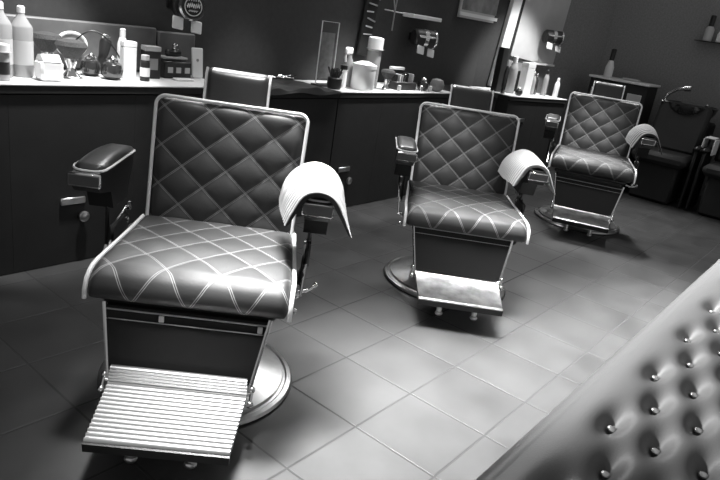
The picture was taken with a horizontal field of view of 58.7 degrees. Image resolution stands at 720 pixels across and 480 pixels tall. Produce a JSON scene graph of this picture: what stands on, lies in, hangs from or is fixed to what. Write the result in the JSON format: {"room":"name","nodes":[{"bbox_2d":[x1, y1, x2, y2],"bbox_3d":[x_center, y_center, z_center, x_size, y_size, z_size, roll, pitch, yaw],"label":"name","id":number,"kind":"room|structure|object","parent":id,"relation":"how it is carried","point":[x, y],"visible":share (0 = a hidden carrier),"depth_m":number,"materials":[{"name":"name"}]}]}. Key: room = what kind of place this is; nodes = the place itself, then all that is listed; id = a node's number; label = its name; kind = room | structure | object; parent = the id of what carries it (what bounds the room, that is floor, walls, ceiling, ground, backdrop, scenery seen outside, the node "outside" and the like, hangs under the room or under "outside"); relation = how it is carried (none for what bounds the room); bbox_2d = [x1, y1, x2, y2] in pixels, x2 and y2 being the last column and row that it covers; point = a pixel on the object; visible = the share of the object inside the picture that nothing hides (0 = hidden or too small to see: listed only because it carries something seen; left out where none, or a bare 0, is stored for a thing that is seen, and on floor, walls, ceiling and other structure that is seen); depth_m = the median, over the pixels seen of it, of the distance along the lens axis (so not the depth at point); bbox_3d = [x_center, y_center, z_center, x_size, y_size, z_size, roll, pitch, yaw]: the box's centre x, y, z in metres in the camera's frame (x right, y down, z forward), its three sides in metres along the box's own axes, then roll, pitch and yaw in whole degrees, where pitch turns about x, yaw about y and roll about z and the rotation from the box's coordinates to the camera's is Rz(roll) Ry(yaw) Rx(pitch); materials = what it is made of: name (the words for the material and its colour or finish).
{"room":"salon","nodes":[
{"label":"salon","id":0,"kind":"room"},
{"bbox_2d":[0,0,484,86],"bbox_3d":[-1.654,-1.343,2.882,0.100,2.800,8.900,23,24,35],"label":"wall","id":1,"kind":"structure","parent":0,"point":[266,37],"depth_m":4.39,"materials":[{"name":"paint"}]},
{"bbox_2d":[156,31,194,72],"bbox_3d":[-1.066,-1.080,3.686,0.036,0.225,0.250,23,24,35],"label":"panel","id":2,"kind":"object","parent":1,"relation":"attached to","point":[165,40],"visible":0.48,"depth_m":3.65,"materials":[{"name":"grey plastic"}]},
{"bbox_2d":[166,0,205,34],"bbox_3d":[-0.969,-1.251,3.496,0.188,0.217,0.247,-6,24,-36],"label":"dryer","id":3,"kind":"object","parent":1,"relation":"attached to","point":[193,11],"visible":1,"depth_m":3.42,"materials":[{"name":"black plastic"}]},
{"bbox_2d":[355,0,378,55],"bbox_3d":[0.077,-1.716,4.849,0.039,0.629,0.199,23,24,35],"label":"strap","id":4,"kind":"object","parent":1,"relation":"hanging from","point":[370,8],"visible":0.99,"depth_m":4.85,"materials":[{"name":"black leather"}]},
{"bbox_2d":[385,9,441,21],"bbox_3d":[0.439,-1.828,5.216,0.110,0.032,0.680,23,24,35],"label":"wall shelf","id":5,"kind":"object","parent":1,"relation":"attached to","point":[417,16],"visible":1,"depth_m":5.19,"materials":[{"name":"white plastic"}]},
{"bbox_2d":[391,0,397,30],"bbox_3d":[0.277,-1.857,5.001,0.012,0.421,0.111,23,24,35],"label":"hanging cord","id":6,"kind":"object","parent":5,"relation":"hanging from","point":[395,6],"visible":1,"depth_m":5.03,"materials":[{"name":"grey plastic"}]},
{"bbox_2d":[408,28,438,57],"bbox_3d":[0.524,-1.635,5.302,0.221,0.220,0.256,0,21,-24],"label":"dryer","id":7,"kind":"object","parent":1,"relation":"attached to","point":[421,38],"visible":1,"depth_m":5.22,"materials":[{"name":"black plastic"}]},
{"bbox_2d":[457,0,498,22],"bbox_3d":[1.172,-2.288,6.008,0.030,0.440,0.800,23,24,35],"label":"framed picture","id":8,"kind":"object","parent":1,"relation":"attached to","point":[480,10],"visible":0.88,"depth_m":6.00,"materials":[{"name":"grey plastic"}]},
{"bbox_2d":[462,0,498,15],"bbox_3d":[1.182,-2.314,5.994,0.004,0.360,0.740,23,24,35],"label":"print","id":9,"kind":"object","parent":8,"relation":"on","point":[472,7],"depth_m":6.00},
{"bbox_2d":[0,165,719,479],"bbox_3d":[1.361,0.518,3.345,6.400,0.100,13.000,23,24,35],"label":"floor","id":10,"kind":"structure","parent":0,"point":[384,386],"depth_m":2.69,"materials":[{"name":"tile"}]},
{"bbox_2d":[0,69,204,275],"bbox_3d":[-1.867,-0.264,2.679,0.472,0.860,2.960,23,24,35],"label":"counter","id":11,"kind":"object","parent":10,"relation":"on","point":[46,127],"depth_m":2.95,"materials":[{"name":"black laminate"}]},
{"bbox_2d":[0,43,10,80],"bbox_3d":[-1.496,-0.742,2.665,0.083,0.150,0.083,23,24,35],"label":"bottle","id":12,"kind":"object","parent":11,"relation":"on","point":[4,48],"visible":1,"depth_m":2.65,"materials":[{"name":"grey plastic"}]},
{"bbox_2d":[0,1,13,77],"bbox_3d":[-1.533,-0.856,2.728,0.093,0.310,0.093,23,24,35],"label":"bottle","id":13,"kind":"object","parent":11,"relation":"on","point":[5,24],"visible":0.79,"depth_m":2.70,"materials":[{"name":"grey plastic"}]},
{"bbox_2d":[11,5,33,77],"bbox_3d":[-1.486,-0.872,2.809,0.093,0.300,0.093,23,24,35],"label":"bottle","id":14,"kind":"object","parent":11,"relation":"on","point":[22,30],"visible":0.82,"depth_m":2.78,"materials":[{"name":"grey plastic"}]},
{"bbox_2d":[33,31,61,53],"bbox_3d":[-1.488,-0.893,3.041,0.140,0.185,0.140,23,24,35],"label":"brush","id":15,"kind":"object","parent":11,"relation":"on","point":[44,40],"visible":0.52,"depth_m":2.98,"materials":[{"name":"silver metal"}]},
{"bbox_2d":[34,54,62,80],"bbox_3d":[-1.379,-0.767,2.835,0.080,0.112,0.100,23,24,35],"label":"pack","id":16,"kind":"object","parent":11,"relation":"on","point":[47,67],"visible":1,"depth_m":2.81,"materials":[{"name":"white paper"}]},
{"bbox_2d":[54,39,87,78],"bbox_3d":[-1.345,-0.843,2.979,0.144,0.175,0.144,23,24,35],"label":"brush","id":17,"kind":"object","parent":11,"relation":"on","point":[71,49],"visible":0.98,"depth_m":2.94,"materials":[{"name":"silver metal"}]},
{"bbox_2d":[57,31,87,54],"bbox_3d":[-1.428,-0.935,3.168,0.016,0.193,0.166,23,24,35],"label":"mirror","id":18,"kind":"object","parent":11,"relation":"on","point":[67,34],"visible":0.38,"depth_m":3.15,"materials":[{"name":"white plastic"}]},
{"bbox_2d":[5,13,155,70],"bbox_3d":[-1.486,-0.977,3.181,0.036,0.235,1.060,23,24,35],"label":"panel","id":19,"kind":"object","parent":11,"relation":"on","point":[143,35],"visible":0.41,"depth_m":3.28,"materials":[{"name":"grey plastic"}]},
{"bbox_2d":[80,53,100,75],"bbox_3d":[-1.326,-0.865,3.150,0.100,0.108,0.100,23,24,35],"label":"jar","id":20,"kind":"object","parent":11,"relation":"on","point":[89,66],"visible":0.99,"depth_m":3.12,"materials":[{"name":"clear glass"}]},
{"bbox_2d":[75,30,119,58],"bbox_3d":[-1.282,-0.933,3.196,0.315,0.211,0.032,-1,22,-27],"label":"cable","id":21,"kind":"object","parent":11,"relation":"on","point":[78,37],"visible":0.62,"depth_m":3.16,"materials":[{"name":"black plastic"}]},
{"bbox_2d":[0,69,204,87],"bbox_3d":[-1.811,-0.663,2.543,0.458,0.008,2.960,23,24,35],"label":"countertop","id":22,"kind":"structure","parent":11,"relation":"on","point":[84,81],"depth_m":3.07,"materials":[{"name":"white"}]},
{"bbox_2d":[97,34,111,73],"bbox_3d":[-1.305,-0.942,3.253,0.059,0.200,0.091,16,20,19],"label":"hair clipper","id":23,"kind":"object","parent":11,"relation":"on","point":[104,45],"visible":0.62,"depth_m":3.23,"materials":[{"name":"black plastic"}]},
{"bbox_2d":[101,56,122,79],"bbox_3d":[-1.215,-0.844,3.134,0.104,0.112,0.104,23,24,35],"label":"jar","id":24,"kind":"object","parent":11,"relation":"on","point":[111,69],"visible":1,"depth_m":3.10,"materials":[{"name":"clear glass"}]},
{"bbox_2d":[117,28,126,62],"bbox_3d":[-1.218,-0.961,3.276,0.052,0.235,0.052,23,24,35],"label":"bottle","id":25,"kind":"object","parent":11,"relation":"on","point":[122,30],"visible":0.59,"depth_m":3.24,"materials":[{"name":"white plastic"}]},
{"bbox_2d":[120,40,136,78],"bbox_3d":[-1.169,-0.909,3.227,0.069,0.184,0.052,-11,27,-44],"label":"bottle","id":26,"kind":"object","parent":11,"relation":"on","point":[128,49],"visible":0.96,"depth_m":3.21,"materials":[{"name":"white plastic"}]},
{"bbox_2d":[140,54,149,81],"bbox_3d":[-1.090,-0.872,3.241,0.050,0.130,0.050,23,24,35],"label":"bottle","id":27,"kind":"object","parent":11,"relation":"on","point":[145,59],"visible":1,"depth_m":3.23,"materials":[{"name":"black plastic"}]},
{"bbox_2d":[141,44,160,78],"bbox_3d":[-1.103,-0.939,3.370,0.087,0.164,0.063,-11,27,-44],"label":"carton","id":28,"kind":"object","parent":11,"relation":"on","point":[154,52],"visible":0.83,"depth_m":3.35,"materials":[{"name":"black cardboard"}]},
{"bbox_2d":[160,55,191,77],"bbox_3d":[-1.028,-0.955,3.529,0.104,0.111,0.170,24,24,37],"label":"caddy","id":29,"kind":"object","parent":11,"relation":"on","point":[169,68],"visible":0.81,"depth_m":3.49,"materials":[{"name":"black plastic"}]},
{"bbox_2d":[165,43,180,55],"bbox_3d":[-1.024,-1.043,3.506,0.035,0.067,0.110,18,21,24],"label":"hair trimmer","id":30,"kind":"object","parent":29,"relation":"on","point":[174,51],"visible":1,"depth_m":3.50,"materials":[{"name":"black plastic"}]},
{"bbox_2d":[161,55,187,59],"bbox_3d":[-1.030,-1.005,3.520,0.070,0.012,0.150,24,24,37],"label":"shelf","id":31,"kind":"object","parent":29,"relation":"attached to","point":[165,57],"depth_m":3.50,"materials":[{"name":"grey plastic"}]},
{"bbox_2d":[172,78,193,81],"bbox_3d":[-0.960,-0.872,3.477,0.050,0.012,0.110,23,24,35],"label":"comb","id":32,"kind":"object","parent":11,"relation":"on","point":[176,79],"visible":1,"depth_m":3.46,"materials":[{"name":"white plastic"}]},
{"bbox_2d":[191,47,202,77],"bbox_3d":[-0.923,-1.004,3.628,0.072,0.164,0.028,-11,27,-44],"label":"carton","id":33,"kind":"object","parent":11,"relation":"on","point":[196,53],"visible":1,"depth_m":3.62,"materials":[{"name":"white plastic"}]},
{"bbox_2d":[67,67,334,468],"bbox_3d":[-0.544,0.023,2.139,0.888,1.066,1.088,7,19,-5],"label":"barber chair","id":34,"kind":"object","parent":10,"relation":"on","point":[192,290],"visible":0.95,"depth_m":2.08,"materials":[{"name":"leather"}]},
{"bbox_2d":[279,162,351,237],"bbox_3d":[-0.151,-0.154,2.249,0.272,0.196,0.235,7,19,-5],"label":"towel","id":35,"kind":"object","parent":34,"relation":"on","point":[309,180],"visible":1,"depth_m":2.19,"materials":[{"name":"white fabric"}]},
{"bbox_2d":[203,77,339,216],"bbox_3d":[-0.646,-0.582,4.146,0.458,0.840,0.890,23,24,35],"label":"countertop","id":36,"kind":"structure","parent":10,"relation":"on","point":[320,110],"depth_m":4.17,"materials":[{"name":"black laminate"}]},
{"bbox_2d":[203,77,294,80],"bbox_3d":[-0.586,-0.970,4.009,0.458,0.008,0.890,23,24,35],"label":"countertop","id":37,"kind":"structure","parent":36,"relation":"on","point":[203,77],"depth_m":4.36,"materials":[{"name":"laminate"}]},
{"bbox_2d":[270,79,340,94],"bbox_3d":[-0.533,-0.964,3.973,0.386,0.056,0.840,23,24,35],"label":"cape","id":38,"kind":"object","parent":36,"relation":"on","point":[277,87],"visible":0.51,"depth_m":3.98,"materials":[{"name":"black fabric"}]},
{"bbox_2d":[268,75,293,78],"bbox_3d":[-0.498,-1.018,4.002,0.169,0.009,0.071,-2,22,-28],"label":"scissors","id":39,"kind":"object","parent":38,"relation":"on","point":[268,75],"visible":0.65,"depth_m":4.00,"materials":[{"name":"silver metal"}]},
{"bbox_2d":[295,80,449,206],"bbox_3d":[0.108,-0.779,5.032,0.472,0.840,1.450,23,24,35],"label":"counter","id":40,"kind":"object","parent":10,"relation":"on","point":[367,125],"depth_m":4.69,"materials":[{"name":"black laminate"}]},
{"bbox_2d":[311,21,339,86],"bbox_3d":[-0.221,-1.254,4.321,0.170,0.421,0.080,-11,27,-44],"label":"display stand","id":41,"kind":"object","parent":40,"relation":"on","point":[327,41],"visible":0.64,"depth_m":4.32,"materials":[{"name":"white"}]},
{"bbox_2d":[327,66,342,89],"bbox_3d":[-0.173,-1.091,4.306,0.107,0.140,0.099,6,19,-7],"label":"potted plant","id":42,"kind":"object","parent":40,"relation":"on","point":[334,81],"visible":1,"depth_m":4.28,"materials":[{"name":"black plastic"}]},
{"bbox_2d":[327,76,341,89],"bbox_3d":[-0.173,-1.060,4.318,0.100,0.075,0.100,23,24,35],"label":"pot","id":43,"kind":"object","parent":42,"relation":"on","point":[333,82],"depth_m":4.28,"materials":[{"name":"black plastic"}]},
{"bbox_2d":[340,64,347,87],"bbox_3d":[-0.118,-1.131,4.421,0.063,0.155,0.063,23,24,35],"label":"bottle","id":44,"kind":"object","parent":40,"relation":"on","point":[343,76],"visible":0.79,"depth_m":4.39,"materials":[{"name":"white plastic"}]},
{"bbox_2d":[343,47,353,86],"bbox_3d":[-0.083,-1.228,4.537,0.090,0.270,0.090,4,20,-13],"label":"bottle","id":45,"kind":"object","parent":40,"relation":"on","point":[348,50],"visible":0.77,"depth_m":4.50,"materials":[{"name":"grey plastic"}]},
{"bbox_2d":[350,61,376,91],"bbox_3d":[0.025,-1.156,4.494,0.172,0.195,0.172,23,24,35],"label":"tub","id":46,"kind":"object","parent":40,"relation":"on","point":[363,72],"visible":1,"depth_m":4.43,"materials":[{"name":"white plastic"}]},
{"bbox_2d":[295,80,449,93],"bbox_3d":[0.163,-1.169,4.899,0.458,0.008,1.450,23,24,35],"label":"countertop","id":47,"kind":"structure","parent":40,"relation":"on","point":[378,89],"depth_m":4.68,"materials":[{"name":"white"}]},
{"bbox_2d":[366,36,383,88],"bbox_3d":[0.096,-1.295,4.669,0.138,0.360,0.138,23,24,35],"label":"bottle","id":48,"kind":"object","parent":40,"relation":"on","point":[375,44],"visible":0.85,"depth_m":4.61,"materials":[{"name":"grey plastic"}]},
{"bbox_2d":[381,69,395,90],"bbox_3d":[0.200,-1.182,4.713,0.110,0.150,0.110,23,24,35],"label":"brush","id":49,"kind":"object","parent":40,"relation":"on","point":[387,74],"visible":1,"depth_m":4.68,"materials":[{"name":"silver metal"}]},
{"bbox_2d":[390,69,404,79],"bbox_3d":[0.285,-1.284,5.069,0.040,0.130,0.170,23,24,35],"label":"carton","id":50,"kind":"object","parent":40,"relation":"on","point":[396,71],"visible":0.28,"depth_m":5.04,"materials":[{"name":"black cardboard"}]},
{"bbox_2d":[389,66,404,69],"bbox_3d":[0.291,-1.350,5.022,0.045,0.022,0.150,23,24,35],"label":"case","id":51,"kind":"object","parent":50,"relation":"on","point":[390,67],"visible":1,"depth_m":4.99,"materials":[{"name":"white plastic"}]},
{"bbox_2d":[388,72,416,89],"bbox_3d":[0.319,-1.229,4.933,0.120,0.127,0.260,23,24,35],"label":"rack","id":52,"kind":"object","parent":40,"relation":"on","point":[406,80],"visible":0.98,"depth_m":4.89,"materials":[{"name":"black plastic"}]},
{"bbox_2d":[388,80,416,89],"bbox_3d":[0.314,-1.198,4.944,0.120,0.060,0.260,23,24,35],"label":"tray","id":53,"kind":"object","parent":52,"relation":"on","point":[393,84],"depth_m":4.88,"materials":[{"name":"black plastic"}]},
{"bbox_2d":[417,77,428,90],"bbox_3d":[0.501,-1.241,5.082,0.096,0.103,0.096,23,24,35],"label":"jar","id":54,"kind":"object","parent":40,"relation":"on","point":[423,82],"visible":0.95,"depth_m":5.05,"materials":[{"name":"clear glass"}]},
{"bbox_2d":[430,78,444,91],"bbox_3d":[0.625,-1.257,5.186,0.120,0.100,0.120,23,24,35],"label":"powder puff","id":55,"kind":"object","parent":40,"relation":"on","point":[437,84],"visible":0.96,"depth_m":5.15,"materials":[{"name":"grey fabric"}]},
{"bbox_2d":[429,84,497,111],"bbox_3d":[0.797,-0.952,5.832,0.498,0.835,0.670,23,24,35],"label":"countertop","id":56,"kind":"structure","parent":10,"relation":"on","point":[445,86],"depth_m":5.82,"materials":[{"name":"black laminate"}]},
{"bbox_2d":[443,86,497,97],"bbox_3d":[0.938,-1.310,5.614,0.316,0.071,0.580,23,24,35],"label":"cape","id":57,"kind":"object","parent":56,"relation":"on","point":[447,88],"visible":0.15,"depth_m":5.54,"materials":[{"name":"black fabric"}]},
{"bbox_2d":[383,84,548,320],"bbox_3d":[0.571,-0.228,3.383,0.823,1.036,1.088,9,19,-1],"label":"barber chair","id":58,"kind":"object","parent":10,"relation":"on","point":[465,225],"visible":0.95,"depth_m":3.40,"materials":[{"name":"leather"}]},
{"bbox_2d":[498,149,554,193],"bbox_3d":[0.917,-0.380,3.474,0.284,0.181,0.220,8,19,-1],"label":"towel","id":59,"kind":"object","parent":58,"relation":"on","point":[514,167],"visible":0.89,"depth_m":3.42,"materials":[{"name":"white fabric"}]},
{"bbox_2d":[469,86,566,182],"bbox_3d":[1.497,-1.049,6.405,0.880,0.840,0.520,-7,25,-38],"label":"counter","id":60,"kind":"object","parent":10,"relation":"on","point":[532,111],"depth_m":6.17,"materials":[{"name":"black laminate"}]},
{"bbox_2d":[490,47,508,91],"bbox_3d":[1.306,-1.592,5.978,0.070,0.400,0.070,-7,25,-38],"label":"carton","id":61,"kind":"object","parent":60,"relation":"on","point":[503,52],"visible":0.86,"depth_m":5.95,"materials":[{"name":"black cardboard"}]},
{"bbox_2d":[500,60,509,93],"bbox_3d":[1.340,-1.500,5.884,0.044,0.300,0.044,23,24,35],"label":"bottle","id":62,"kind":"object","parent":60,"relation":"on","point":[506,72],"visible":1,"depth_m":5.88,"materials":[{"name":"clear glass"}]},
{"bbox_2d":[505,56,518,93],"bbox_3d":[1.443,-1.565,6.052,0.090,0.340,0.090,23,24,35],"label":"bottle","id":63,"kind":"object","parent":60,"relation":"on","point":[513,69],"visible":0.93,"depth_m":6.02,"materials":[{"name":"grey plastic"}]},
{"bbox_2d":[469,86,565,99],"bbox_3d":[1.557,-1.437,6.268,0.880,0.008,0.520,-7,25,-38],"label":"countertop","id":64,"kind":"structure","parent":60,"relation":"on","point":[537,95],"depth_m":6.14,"materials":[{"name":"white"}]},
{"bbox_2d":[515,87,522,95],"bbox_3d":[1.485,-1.390,5.977,0.070,0.075,0.070,23,24,35],"label":"jar","id":65,"kind":"object","parent":60,"relation":"on","point":[518,91],"visible":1,"depth_m":5.95,"materials":[{"name":"clear glass"}]},
{"bbox_2d":[514,71,538,90],"bbox_3d":[1.668,-1.588,6.428,0.300,0.200,0.050,-7,25,-38],"label":"display box","id":66,"kind":"object","parent":60,"relation":"on","point":[519,72],"visible":0.24,"depth_m":6.33,"materials":[{"name":"black laminate"}]},
{"bbox_2d":[517,62,536,94],"bbox_3d":[1.586,-1.538,6.102,0.112,0.298,0.082,-7,25,-38],"label":"carton","id":67,"kind":"object","parent":60,"relation":"on","point":[528,69],"visible":0.94,"depth_m":6.07,"materials":[{"name":"white cardboard"}]},
{"bbox_2d":[530,72,536,94],"bbox_3d":[1.688,-1.532,6.249,0.052,0.220,0.052,23,24,35],"label":"bottle","id":68,"kind":"object","parent":60,"relation":"on","point":[535,73],"visible":0.6,"depth_m":6.23,"materials":[{"name":"grey plastic"}]},
{"bbox_2d":[533,74,538,94],"bbox_3d":[1.741,-1.546,6.342,0.048,0.200,0.048,23,24,35],"label":"bottle","id":69,"kind":"object","parent":60,"relation":"on","point":[537,75],"visible":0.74,"depth_m":6.32,"materials":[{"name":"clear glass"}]},
{"bbox_2d":[540,70,549,95],"bbox_3d":[1.847,-1.565,6.367,0.056,0.250,0.056,23,24,35],"label":"bottle","id":70,"kind":"object","parent":60,"relation":"on","point":[546,78],"visible":1,"depth_m":6.35,"materials":[{"name":"grey plastic"}]},
{"bbox_2d":[552,78,559,97],"bbox_3d":[1.961,-1.518,6.375,0.052,0.190,0.052,23,24,35],"label":"bottle","id":71,"kind":"object","parent":60,"relation":"on","point":[557,84],"visible":1,"depth_m":6.36,"materials":[{"name":"white plastic"}]},
{"bbox_2d":[534,81,656,236],"bbox_3d":[1.842,-0.658,5.058,0.858,1.102,1.088,14,20,14],"label":"barber chair","id":72,"kind":"object","parent":10,"relation":"on","point":[591,162],"visible":0.99,"depth_m":5.09,"materials":[{"name":"black leather"}]},
{"bbox_2d":[625,124,662,155],"bbox_3d":[2.248,-0.802,5.027,0.279,0.194,0.200,14,20,14],"label":"towel","id":73,"kind":"object","parent":72,"relation":"on","point":[635,135],"visible":0.98,"depth_m":4.99,"materials":[{"name":"white fabric"}]},
{"bbox_2d":[476,259,719,479],"bbox_3d":[1.829,0.451,2.904,0.671,0.452,5.650,23,24,35],"label":"tufted sofa","id":74,"kind":"object","parent":10,"relation":"on","point":[651,411],"visible":1,"depth_m":1.73,"materials":[{"name":"grey leather"}]},
{"bbox_2d":[587,74,660,124],"bbox_3d":[2.833,-1.255,7.207,0.660,1.084,0.420,23,24,35],"label":"stand","id":75,"kind":"object","parent":10,"relation":"on","point":[643,93],"visible":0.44,"depth_m":6.87,"materials":[{"name":"black laminate"}]},
{"bbox_2d":[603,49,616,77],"bbox_3d":[2.739,-1.933,6.982,0.090,0.300,0.090,23,24,35],"label":"bottle","id":76,"kind":"object","parent":75,"relation":"on","point":[609,68],"visible":0.99,"depth_m":6.96,"materials":[{"name":"white plastic"}]},
{"bbox_2d":[622,77,639,81],"bbox_3d":[2.946,-1.739,6.944,0.160,0.024,0.120,23,24,35],"label":"folded cloth","id":77,"kind":"object","parent":75,"relation":"on","point":[623,78],"visible":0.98,"depth_m":6.90,"materials":[{"name":"grey fabric"}]},
{"bbox_2d":[622,85,718,207],"bbox_3d":[3.247,-1.009,6.595,0.660,1.149,1.030,23,24,35],"label":"chair","id":78,"kind":"object","parent":10,"relation":"on","point":[681,128],"visible":0.84,"depth_m":6.41,"materials":[{"name":"black leather"}]},
{"bbox_2d":[660,85,691,101],"bbox_3d":[3.230,-1.478,6.551,0.265,0.249,0.100,23,24,35],"label":"tap","id":79,"kind":"object","parent":78,"relation":"on","point":[686,88],"depth_m":6.52,"materials":[{"name":"silver metal"}]},
{"bbox_2d":[668,100,718,118],"bbox_3d":[3.428,-1.330,6.656,0.513,0.160,0.598,23,24,35],"label":"sink","id":80,"kind":"object","parent":78,"relation":"on","point":[676,109],"depth_m":6.45,"materials":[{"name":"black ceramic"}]},
{"bbox_2d":[684,146,719,218],"bbox_3d":[3.756,-0.795,6.215,0.660,1.149,1.030,23,24,35],"label":"chair","id":81,"kind":"object","parent":10,"relation":"on","point":[709,205],"visible":0.88,"depth_m":6.10,"materials":[{"name":"black leather"}]},
{"bbox_2d":[701,136,719,155],"bbox_3d":[3.391,-0.912,6.197,0.110,0.163,0.200,23,24,35],"label":"towel","id":82,"kind":"object","parent":81,"relation":"on","point":[706,139],"visible":0.91,"depth_m":6.15,"materials":[{"name":"white fabric"}]},
{"bbox_2d":[473,0,616,149],"bbox_3d":[2.153,-2.214,7.018,2.620,2.800,0.100,-7,25,-38],"label":"wall","id":83,"kind":"structure","parent":0,"point":[587,24],"depth_m":7.17,"materials":[{"name":"grey paint"}]},
{"bbox_2d":[487,0,525,85],"bbox_3d":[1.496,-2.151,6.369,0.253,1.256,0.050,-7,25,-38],"label":"post","id":84,"kind":"object","parent":83,"relation":"attached to","point":[514,8],"visible":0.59,"depth_m":6.35,"materials":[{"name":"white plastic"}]},
{"bbox_2d":[510,0,570,66],"bbox_3d":[1.942,-2.357,6.631,0.818,1.056,0.075,-7,25,-38],"label":"wall mirror","id":85,"kind":"object","parent":83,"relation":"attached to","point":[538,16],"visible":0.81,"depth_m":6.67,"materials":[{"name":"white mirror"}]},
{"bbox_2d":[542,29,564,52],"bbox_3d":[2.021,-2.090,6.713,0.221,0.220,0.258,5,20,-10],"label":"dryer","id":86,"kind":"object","parent":83,"relation":"attached to","point":[551,37],"visible":1,"depth_m":6.63,"materials":[{"name":"black plastic"}]},
{"bbox_2d":[597,0,719,194],"bbox_3d":[4.751,-1.522,6.203,6.000,2.800,0.100,23,24,35],"label":"wall","id":87,"kind":"structure","parent":0,"point":[653,40],"depth_m":7.11,"materials":[{"name":"grey paint"}]},
{"bbox_2d":[694,39,719,43],"bbox_3d":[3.716,-2.098,6.786,0.300,0.010,0.100,23,24,35],"label":"wall rack","id":88,"kind":"object","parent":87,"relation":"attached to","point":[694,39],"visible":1,"depth_m":6.77,"materials":[{"name":"black plastic"}]},
{"bbox_2d":[702,15,716,41],"bbox_3d":[3.706,-2.239,6.763,0.090,0.260,0.090,23,24,35],"label":"bottle","id":89,"kind":"object","parent":88,"relation":"on","point":[709,31],"visible":0.97,"depth_m":6.74,"materials":[{"name":"grey plastic"}]},
{"bbox_2d":[715,32,719,42],"bbox_3d":[3.787,-2.135,6.719,0.070,0.120,0.070,23,24,35],"label":"bottle","id":90,"kind":"object","parent":88,"relation":"on","point":[718,34],"visible":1,"depth_m":6.71,"materials":[{"name":"white plastic"}]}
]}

